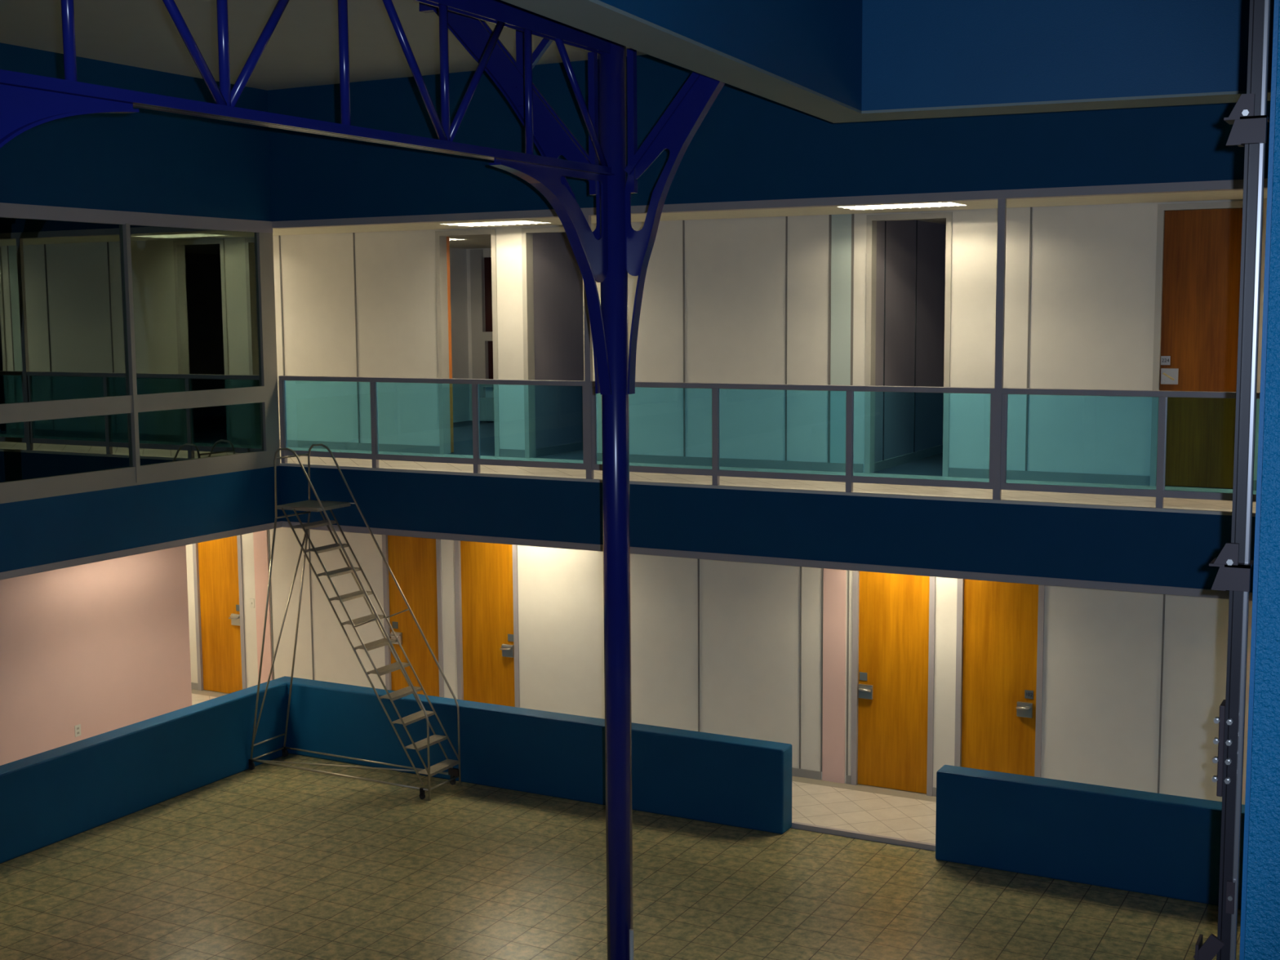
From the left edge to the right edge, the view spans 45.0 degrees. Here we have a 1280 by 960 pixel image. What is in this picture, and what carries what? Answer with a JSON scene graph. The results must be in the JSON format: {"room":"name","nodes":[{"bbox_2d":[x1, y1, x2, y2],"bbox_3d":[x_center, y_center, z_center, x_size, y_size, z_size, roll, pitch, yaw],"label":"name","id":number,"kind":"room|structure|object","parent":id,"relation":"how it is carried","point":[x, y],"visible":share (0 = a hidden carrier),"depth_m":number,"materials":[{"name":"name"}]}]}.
{"room":"building atrium","nodes":[
{"label":"building atrium","id":0,"kind":"room"},
{"bbox_2d":[0,545,191,765],"bbox_3d":[-11.182,2.956,10.503,0.180,2.870,22.200,3,7,28],"label":"wall","id":1,"kind":"structure","parent":0,"point":[102,646],"depth_m":18.77,"materials":[{"name":"pink paint"}]},
{"bbox_2d":[74,724,80,737],"bbox_3d":[-6.775,3.022,18.639,0.010,0.140,0.090,3,7,28],"label":"power outlet","id":2,"kind":"object","parent":1,"relation":"attached to","point":[77,728],"visible":1,"depth_m":18.63,"materials":[{"name":"white plastic"}]},
{"bbox_2d":[0,42,271,221],"bbox_3d":[-9.669,-2.800,8.927,0.150,1.567,22.000,3,7,28],"label":"wall","id":3,"kind":"structure","parent":0,"point":[146,161],"depth_m":16.72,"materials":[{"name":"teal paint"}]},
{"bbox_2d":[0,202,272,233],"bbox_3d":[-9.645,-1.951,9.010,0.132,0.139,22.000,3,7,28],"label":"trim","id":4,"kind":"structure","parent":3,"relation":"attached to","point":[6,210],"depth_m":16.63,"materials":[{"name":"beige metal"}]},
{"bbox_2d":[0,466,281,572],"bbox_3d":[-9.640,1.258,9.372,0.150,0.683,22.000,3,7,28],"label":"wall","id":5,"kind":"structure","parent":0,"point":[54,529],"depth_m":16.87,"materials":[{"name":"teal paint"}]},
{"bbox_2d":[0,463,279,503],"bbox_3d":[-9.642,0.903,9.333,0.150,0.031,22.000,3,7,28],"label":"trim","id":6,"kind":"structure","parent":5,"relation":"on","point":[277,464],"depth_m":16.85,"materials":[{"name":"metal"}]},
{"bbox_2d":[0,520,281,580],"bbox_3d":[-9.632,1.635,9.410,0.162,0.074,22.000,3,7,28],"label":"trim","id":7,"kind":"structure","parent":5,"relation":"attached to","point":[90,559],"depth_m":16.89,"materials":[{"name":"beige metal"}]},
{"bbox_2d":[0,198,1259,508],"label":"railing","id":8,"kind":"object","parent":5,"relation":"in","point":[129,353],"depth_m":16.63,"materials":[{"name":"grey metal"}]},
{"bbox_2d":[0,680,288,863],"bbox_3d":[-9.662,4.063,9.731,0.274,0.914,22.010,3,7,28],"label":"wall","id":9,"kind":"structure","parent":0,"point":[55,795],"depth_m":17.05,"materials":[{"name":"teal paint"}]},
{"bbox_2d":[0,0,647,90],"bbox_3d":[-3.416,-3.294,5.555,14.200,0.100,22.050,3,7,28],"label":"ceiling","id":10,"kind":"structure","parent":0,"point":[302,50],"depth_m":14.91,"materials":[{"name":"white paint"}]},
{"bbox_2d":[449,248,469,422],"bbox_3d":[-4.148,-2.178,23.738,0.120,2.874,5.150,3,7,28],"label":"door","id":11,"kind":"structure","parent":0,"point":[458,256],"depth_m":25.75,"materials":[{"name":"white plastic"}]},
{"bbox_2d":[466,248,493,420],"bbox_3d":[2.462,-2.167,23.197,20.000,2.874,0.100,3,7,28],"label":"wall","id":12,"kind":"structure","parent":0,"point":[486,251],"depth_m":25.89,"materials":[{"name":"white paint"}]},
{"bbox_2d":[470,249,493,421],"bbox_3d":[-1.454,-2.337,25.100,3.130,2.854,0.280,3,7,28],"label":"window","id":13,"kind":"structure","parent":12,"relation":"in","point":[482,340],"depth_m":25.76,"materials":[{"name":"grey"}]},
{"bbox_2d":[272,675,791,834],"bbox_3d":[-1.505,3.105,17.924,6.940,0.914,0.274,3,7,28],"label":"wall","id":14,"kind":"structure","parent":0,"point":[741,782],"depth_m":17.51,"materials":[{"name":"teal paint"}]},
{"bbox_2d":[791,822,935,851],"bbox_3d":[2.350,3.709,16.088,1.630,0.056,0.050,3,7,28],"label":"trim","id":15,"kind":"structure","parent":14,"relation":"attached to","point":[824,829],"depth_m":16.08,"materials":[{"name":"beige metal"}]},
{"bbox_2d":[533,231,583,448],"bbox_3d":[-0.192,-1.977,21.645,0.120,2.874,5.150,3,7,28],"label":"wall partition","id":16,"kind":"structure","parent":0,"point":[557,278],"depth_m":19.89,"materials":[{"name":"white paint"}]},
{"bbox_2d":[535,441,582,457],"bbox_3d":[-0.123,-0.595,21.766,0.012,0.100,5.150,3,7,28],"label":"baseboard","id":17,"kind":"structure","parent":16,"relation":"attached to","point":[576,446],"depth_m":20.02,"materials":[{"name":"grey"}]},
{"bbox_2d":[191,688,936,844],"bbox_3d":[-5.552,4.641,8.699,20.000,0.170,23.980,3,7,28],"label":"floor","id":18,"kind":"structure","parent":0,"point":[888,815],"depth_m":16.94,"materials":[{"name":"beige tile"}]},
{"bbox_2d":[253,529,272,684],"bbox_3d":[-5.298,1.683,21.710,0.250,2.870,0.018,3,7,28],"label":"pier","id":19,"kind":"object","parent":18,"relation":"on","point":[260,539],"visible":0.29,"depth_m":21.71,"materials":[{"name":"paint"}]},
{"bbox_2d":[0,753,1240,959],"bbox_3d":[-3.423,4.889,6.614,14.270,0.140,22.270,3,7,28],"label":"floor","id":20,"kind":"structure","parent":0,"point":[266,861],"depth_m":14.71,"materials":[{"name":"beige tile"}]},
{"bbox_2d":[0,84,138,148],"bbox_3d":[-2.962,0.810,5.864,2.377,8.126,2.879,-3,7,-23],"label":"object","id":21,"kind":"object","parent":20,"relation":"on","point":[22,109],"depth_m":6.46,"materials":[{"name":"paint"}]},
{"bbox_2d":[248,444,461,800],"bbox_3d":[-3.428,1.577,18.144,2.694,3.932,0.636,3,7,28],"label":"ladder","id":22,"kind":"object","parent":20,"relation":"on","point":[309,505],"visible":1,"depth_m":18.05,"materials":[{"name":"metal"}]},
{"bbox_2d":[418,1,724,959],"bbox_3d":[-0.475,0.282,10.514,3.650,8.126,1.701,3,7,28],"label":"steel column","id":23,"kind":"structure","parent":20,"relation":"on","point":[606,255],"depth_m":10.89,"materials":[{"name":"metal"}]},
{"bbox_2d":[0,0,614,175],"bbox_3d":[-1.587,-2.309,8.165,0.120,0.965,5.787,3,7,28],"label":"roof truss","id":24,"kind":"object","parent":23,"relation":"attached to","point":[500,13],"visible":0.98,"depth_m":8.46,"materials":[{"name":"metal"}]},
{"bbox_2d":[447,218,946,248],"bbox_3d":[1.248,-3.364,20.787,20.000,0.050,5.230,3,7,28],"label":"ceiling","id":25,"kind":"structure","parent":0,"point":[473,242],"depth_m":23.04,"materials":[{"name":"white paint"}]},
{"bbox_2d":[449,238,466,240],"bbox_3d":[-3.201,-3.573,22.441,1.220,0.190,0.700,3,7,28],"label":"ceiling light","id":26,"kind":"object","parent":25,"relation":"attached to","point":[455,239],"visible":0.06,"depth_m":22.31,"materials":[{"name":"white plastic"}]},
{"bbox_2d":[186,198,1266,804],"bbox_3d":[0.007,0.140,18.777,20.000,6.500,0.120,3,7,28],"label":"wall","id":27,"kind":"structure","parent":0,"point":[1093,267],"depth_m":17.94,"materials":[{"name":"white paint"}]},
{"bbox_2d":[192,534,246,693],"bbox_3d":[-5.998,1.675,22.129,0.910,2.805,0.209,3,7,28],"label":"door","id":28,"kind":"structure","parent":27,"relation":"in","point":[218,579],"depth_m":22.16,"materials":[{"name":"brown wood"}]},
{"bbox_2d":[249,598,254,608],"bbox_3d":[-5.477,1.738,21.814,0.080,0.130,0.014,3,7,28],"label":"light switch","id":29,"kind":"object","parent":27,"relation":"attached to","point":[251,600],"visible":1,"depth_m":21.81,"materials":[{"name":"white plastic"}]},
{"bbox_2d":[267,529,274,679],"bbox_3d":[-5.168,1.640,21.639,0.018,2.770,0.012,3,7,28],"label":"trim","id":30,"kind":"structure","parent":27,"relation":"attached to","point":[268,530],"depth_m":21.65,"materials":[{"name":"grey"}]},
{"bbox_2d":[278,235,284,375],"bbox_3d":[-4.868,-1.930,21.073,0.018,2.774,0.012,3,7,28],"label":"trim","id":31,"kind":"structure","parent":27,"relation":"attached to","point":[278,235],"depth_m":21.02,"materials":[{"name":"grey"}]},
{"bbox_2d":[308,528,314,679],"bbox_3d":[-4.533,1.672,21.303,0.018,2.770,0.012,3,7,28],"label":"trim","id":32,"kind":"structure","parent":27,"relation":"attached to","point":[308,529],"depth_m":21.32,"materials":[{"name":"grey"}]},
{"bbox_2d":[352,232,359,443],"bbox_3d":[-3.755,-1.874,20.484,0.018,2.774,0.012,3,7,28],"label":"trim","id":33,"kind":"structure","parent":27,"relation":"attached to","point":[353,240],"depth_m":20.48,"materials":[{"name":"grey"}]},
{"bbox_2d":[382,534,444,697],"bbox_3d":[-2.991,1.827,20.538,0.940,2.805,0.209,3,7,28],"label":"door","id":34,"kind":"structure","parent":27,"relation":"in","point":[415,563],"depth_m":20.51,"materials":[{"name":"brown wood"}]},
{"bbox_2d":[435,228,499,456],"bbox_3d":[-2.358,-1.769,19.979,0.530,2.855,1.544,-5,8,-36],"label":"door frame","id":35,"kind":"structure","parent":27,"relation":"in","point":[442,278],"depth_m":19.83,"materials":[{"name":"grey"}]},
{"bbox_2d":[454,540,519,707],"bbox_3d":[-1.954,1.880,19.989,0.950,2.805,0.209,3,7,28],"label":"door","id":36,"kind":"structure","parent":27,"relation":"in","point":[486,586],"depth_m":19.98,"materials":[{"name":"brown wood"}]},
{"bbox_2d":[521,226,584,457],"bbox_3d":[-1.006,-1.683,19.107,0.930,2.855,0.157,3,7,28],"label":"door frame","id":37,"kind":"structure","parent":27,"relation":"in","point":[526,233],"depth_m":19.25,"materials":[{"name":"grey"}]},
{"bbox_2d":[191,682,936,796],"bbox_3d":[-0.001,3.327,19.068,20.000,0.100,0.012,3,7,28],"label":"baseboard","id":38,"kind":"structure","parent":27,"relation":"attached to","point":[805,773],"depth_m":18.03,"materials":[{"name":"grey"}]},
{"bbox_2d":[682,220,685,456],"bbox_3d":[0.519,-1.657,18.224,0.018,2.774,0.012,3,7,28],"label":"trim","id":39,"kind":"structure","parent":27,"relation":"attached to","point":[683,236],"depth_m":18.20,"materials":[{"name":"grey"}]},
{"bbox_2d":[697,559,699,731],"bbox_3d":[0.704,1.937,18.533,0.018,2.770,0.012,3,7,28],"label":"trim","id":40,"kind":"structure","parent":27,"relation":"attached to","point":[698,559],"depth_m":18.53,"materials":[{"name":"grey"}]},
{"bbox_2d":[279,439,1257,490],"bbox_3d":[-0.027,-0.257,18.674,20.000,0.100,0.012,3,7,28],"label":"baseboard","id":41,"kind":"structure","parent":27,"relation":"attached to","point":[648,459],"depth_m":17.83,"materials":[{"name":"grey"}]},
{"bbox_2d":[785,216,787,461],"bbox_3d":[1.667,-1.599,17.616,0.018,2.774,0.012,3,7,28],"label":"trim","id":42,"kind":"structure","parent":27,"relation":"attached to","point":[786,217],"depth_m":17.58,"materials":[{"name":"grey"}]},
{"bbox_2d":[799,566,801,768],"bbox_3d":[1.861,1.996,17.921,0.018,2.770,0.012,3,7,28],"label":"trim","id":43,"kind":"structure","parent":27,"relation":"attached to","point":[800,660],"depth_m":17.95,"materials":[{"name":"grey"}]},
{"bbox_2d":[820,568,823,771],"bbox_3d":[2.095,2.008,17.797,0.018,2.770,0.012,3,7,28],"label":"trim","id":44,"kind":"structure","parent":27,"relation":"attached to","point":[822,569],"depth_m":17.82,"materials":[{"name":"grey"}]},
{"bbox_2d":[827,214,831,462],"bbox_3d":[2.130,-1.576,17.371,0.026,2.774,0.012,3,7,28],"label":"trim","id":45,"kind":"structure","parent":27,"relation":"attached to","point":[830,215],"depth_m":17.36,"materials":[{"name":"grey"}]},
{"bbox_2d":[822,568,846,783],"bbox_3d":[2.226,2.064,17.730,0.270,2.870,0.018,3,7,28],"label":"wall panel","id":46,"kind":"object","parent":27,"relation":"attached to","point":[834,580],"visible":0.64,"depth_m":17.74,"materials":[{"name":"paint"}]},
{"bbox_2d":[830,213,851,463],"bbox_3d":[2.250,-1.520,17.314,0.240,2.874,0.010,3,7,28],"label":"wall panel","id":47,"kind":"object","parent":27,"relation":"attached to","point":[841,228],"visible":0.86,"depth_m":17.29,"materials":[{"name":"white paint"}]},
{"bbox_2d":[845,569,849,775],"bbox_3d":[2.373,2.022,17.650,0.018,2.770,0.012,3,7,28],"label":"trim","id":48,"kind":"structure","parent":27,"relation":"attached to","point":[848,571],"depth_m":17.66,"materials":[{"name":"grey"}]},
{"bbox_2d":[850,213,853,385],"bbox_3d":[2.364,-1.564,17.247,0.026,2.774,0.012,3,7,28],"label":"trim","id":49,"kind":"structure","parent":27,"relation":"attached to","point":[852,215],"depth_m":17.20,"materials":[{"name":"grey metal"}]},
{"bbox_2d":[850,570,935,796],"bbox_3d":[2.863,2.124,17.441,0.960,2.805,0.209,3,7,28],"label":"door","id":50,"kind":"structure","parent":27,"relation":"in","point":[894,615],"depth_m":17.45,"materials":[{"name":"brown wood"}]},
{"bbox_2d":[864,212,952,476],"bbox_3d":[2.964,-1.482,17.007,0.960,2.855,0.157,3,7,28],"label":"door frame","id":51,"kind":"structure","parent":27,"relation":"in","point":[871,224],"depth_m":17.03,"materials":[{"name":"grey"}]},
{"bbox_2d":[954,578,1044,777],"bbox_3d":[3.927,2.178,16.878,0.950,2.805,0.209,3,7,28],"label":"door","id":52,"kind":"structure","parent":27,"relation":"in","point":[1000,641],"depth_m":16.87,"materials":[{"name":"brown wood"}]},
{"bbox_2d":[1025,207,1032,471],"bbox_3d":[4.104,-1.476,16.327,0.018,2.774,0.012,3,7,28],"label":"trim","id":53,"kind":"structure","parent":27,"relation":"attached to","point":[1031,208],"depth_m":16.32,"materials":[{"name":"grey"}]},
{"bbox_2d":[1157,594,1165,793],"bbox_3d":[5.411,2.176,16.043,0.018,2.770,0.012,3,7,28],"label":"trim","id":54,"kind":"structure","parent":27,"relation":"attached to","point":[1164,595],"depth_m":16.04,"materials":[{"name":"grey"}]},
{"bbox_2d":[1149,200,1243,488],"bbox_3d":[5.668,-1.342,15.551,0.950,2.855,0.203,3,7,28],"label":"door","id":55,"kind":"structure","parent":27,"relation":"in","point":[1199,244],"depth_m":15.56,"materials":[{"name":"red wood"}]},
{"bbox_2d":[599,0,862,110],"bbox_3d":[-0.559,-3.719,6.668,0.369,3.080,10.826,2,7,24],"label":"wall","id":56,"kind":"structure","parent":0,"point":[814,45],"depth_m":9.63,"materials":[{"name":"blue paint"}]},
{"bbox_2d":[501,0,861,123],"bbox_3d":[-0.548,-2.178,6.837,0.369,0.020,10.826,2,7,24],"label":"trim","id":57,"kind":"structure","parent":56,"relation":"attached to","point":[598,18],"depth_m":8.49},
{"bbox_2d":[280,466,1255,592],"bbox_3d":[1.738,0.467,15.819,14.150,0.683,0.150,3,7,28],"label":"fascia","id":58,"kind":"structure","parent":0,"point":[1150,548],"depth_m":15.73,"materials":[{"name":"teal paint"}]},
{"bbox_2d":[281,520,1253,600],"bbox_3d":[1.804,0.847,15.820,14.000,0.074,0.162,3,7,28],"label":"trim","id":59,"kind":"structure","parent":58,"relation":"attached to","point":[1202,593],"depth_m":15.71,"materials":[{"name":"beige metal"}]},
{"bbox_2d":[280,462,1255,516],"bbox_3d":[1.804,0.115,15.749,14.000,0.031,0.162,3,7,28],"label":"trim","id":60,"kind":"structure","parent":58,"relation":"attached to","point":[874,494],"depth_m":15.71,"materials":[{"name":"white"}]},
{"bbox_2d":[280,420,1256,511],"bbox_3d":[0.808,-0.307,20.249,20.000,0.156,7.196,3,7,28],"label":"floor","id":61,"kind":"structure","parent":0,"point":[959,491],"depth_m":17.17,"materials":[{"name":"beige tile"}]},
{"bbox_2d":[267,54,1271,221],"bbox_3d":[1.708,-3.590,15.374,14.150,1.567,0.150,3,7,28],"label":"wall","id":62,"kind":"structure","parent":0,"point":[748,146],"depth_m":15.72,"materials":[{"name":"teal paint"}]},
{"bbox_2d":[271,178,1267,228],"bbox_3d":[1.778,-2.768,15.424,14.000,0.079,0.162,3,7,28],"label":"trim","id":63,"kind":"structure","parent":62,"relation":"attached to","point":[1233,184],"depth_m":15.28,"materials":[{"name":"beige metal"}]},
{"bbox_2d":[272,189,1267,235],"bbox_3d":[-0.442,-3.005,17.628,20.000,0.050,1.670,3,7,28],"label":"ceiling","id":64,"kind":"structure","parent":0,"point":[1228,194],"depth_m":16.57,"materials":[{"name":"white paint"}]},
{"bbox_2d":[438,220,547,226],"bbox_3d":[-1.726,-3.143,18.419,1.220,0.190,0.600,3,7,28],"label":"ceiling light","id":65,"kind":"object","parent":64,"relation":"attached to","point":[517,222],"visible":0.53,"depth_m":18.37,"materials":[{"name":"white plastic"}]},
{"bbox_2d":[836,201,968,209],"bbox_3d":[2.682,-2.890,15.816,1.220,0.190,0.600,3,7,28],"label":"ceiling light","id":66,"kind":"object","parent":64,"relation":"attached to","point":[948,204],"visible":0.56,"depth_m":15.79,"materials":[{"name":"white plastic"}]},
{"bbox_2d":[874,219,945,462],"bbox_3d":[3.764,-1.777,19.553,0.120,2.874,5.150,3,7,28],"label":"wall partition","id":67,"kind":"structure","parent":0,"point":[900,235],"depth_m":18.35,"materials":[{"name":"white paint"}]},
{"bbox_2d":[882,221,886,460],"bbox_3d":[2.777,-1.552,17.570,0.008,2.874,0.020,3,7,28],"label":"trim","id":68,"kind":"structure","parent":67,"relation":"attached to","point":[885,221],"depth_m":17.56,"materials":[{"name":"grey metal"}]},
{"bbox_2d":[874,444,942,471],"bbox_3d":[3.833,-0.395,19.673,0.012,0.100,5.150,3,7,28],"label":"baseboard","id":69,"kind":"structure","parent":67,"relation":"attached to","point":[904,459],"depth_m":18.46,"materials":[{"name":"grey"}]},
{"bbox_2d":[913,220,917,452],"bbox_3d":[3.307,-1.665,18.562,0.008,2.874,0.020,3,7,28],"label":"trim","id":70,"kind":"structure","parent":67,"relation":"attached to","point":[917,220],"depth_m":18.54,"materials":[{"name":"grey"}]},
{"bbox_2d":[942,224,946,444],"bbox_3d":[3.856,-1.781,19.589,0.008,2.874,0.020,3,7,28],"label":"trim","id":71,"kind":"structure","parent":67,"relation":"attached to","point":[945,224],"depth_m":19.57,"materials":[{"name":"grey"}]},
{"bbox_2d":[861,0,1274,111],"bbox_3d":[3.023,-4.200,10.813,3.506,3.080,0.473,2,7,21],"label":"wall","id":72,"kind":"structure","parent":0,"point":[916,53],"depth_m":10.77,"materials":[{"name":"blue paint"}]},
{"bbox_2d":[834,88,1271,123],"bbox_3d":[3.034,-2.659,10.982,3.506,0.020,0.473,2,7,21],"label":"trim","id":73,"kind":"structure","parent":72,"relation":"attached to","point":[1224,96],"depth_m":10.97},
{"bbox_2d":[935,764,1244,909],"bbox_3d":[5.513,3.460,14.212,5.673,0.914,0.274,3,7,28],"label":"wall","id":74,"kind":"structure","parent":0,"point":[1168,846],"depth_m":14.75,"materials":[{"name":"teal paint"}]},
{"bbox_2d":[1239,0,1279,959],"bbox_3d":[2.124,-0.087,5.117,0.120,10.000,0.260,3,7,28],"label":"wall","id":75,"kind":"structure","parent":0,"point":[1276,13],"depth_m":5.03,"materials":[{"name":"blue paint"}]},
{"bbox_2d":[1193,0,1271,959],"bbox_3d":[1.944,-0.070,5.064,0.137,9.980,0.145,3,7,28],"label":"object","id":76,"kind":"object","parent":75,"relation":"attached to","point":[1249,117],"visible":0.99,"depth_m":5.04,"materials":[{"name":"metal"}]},
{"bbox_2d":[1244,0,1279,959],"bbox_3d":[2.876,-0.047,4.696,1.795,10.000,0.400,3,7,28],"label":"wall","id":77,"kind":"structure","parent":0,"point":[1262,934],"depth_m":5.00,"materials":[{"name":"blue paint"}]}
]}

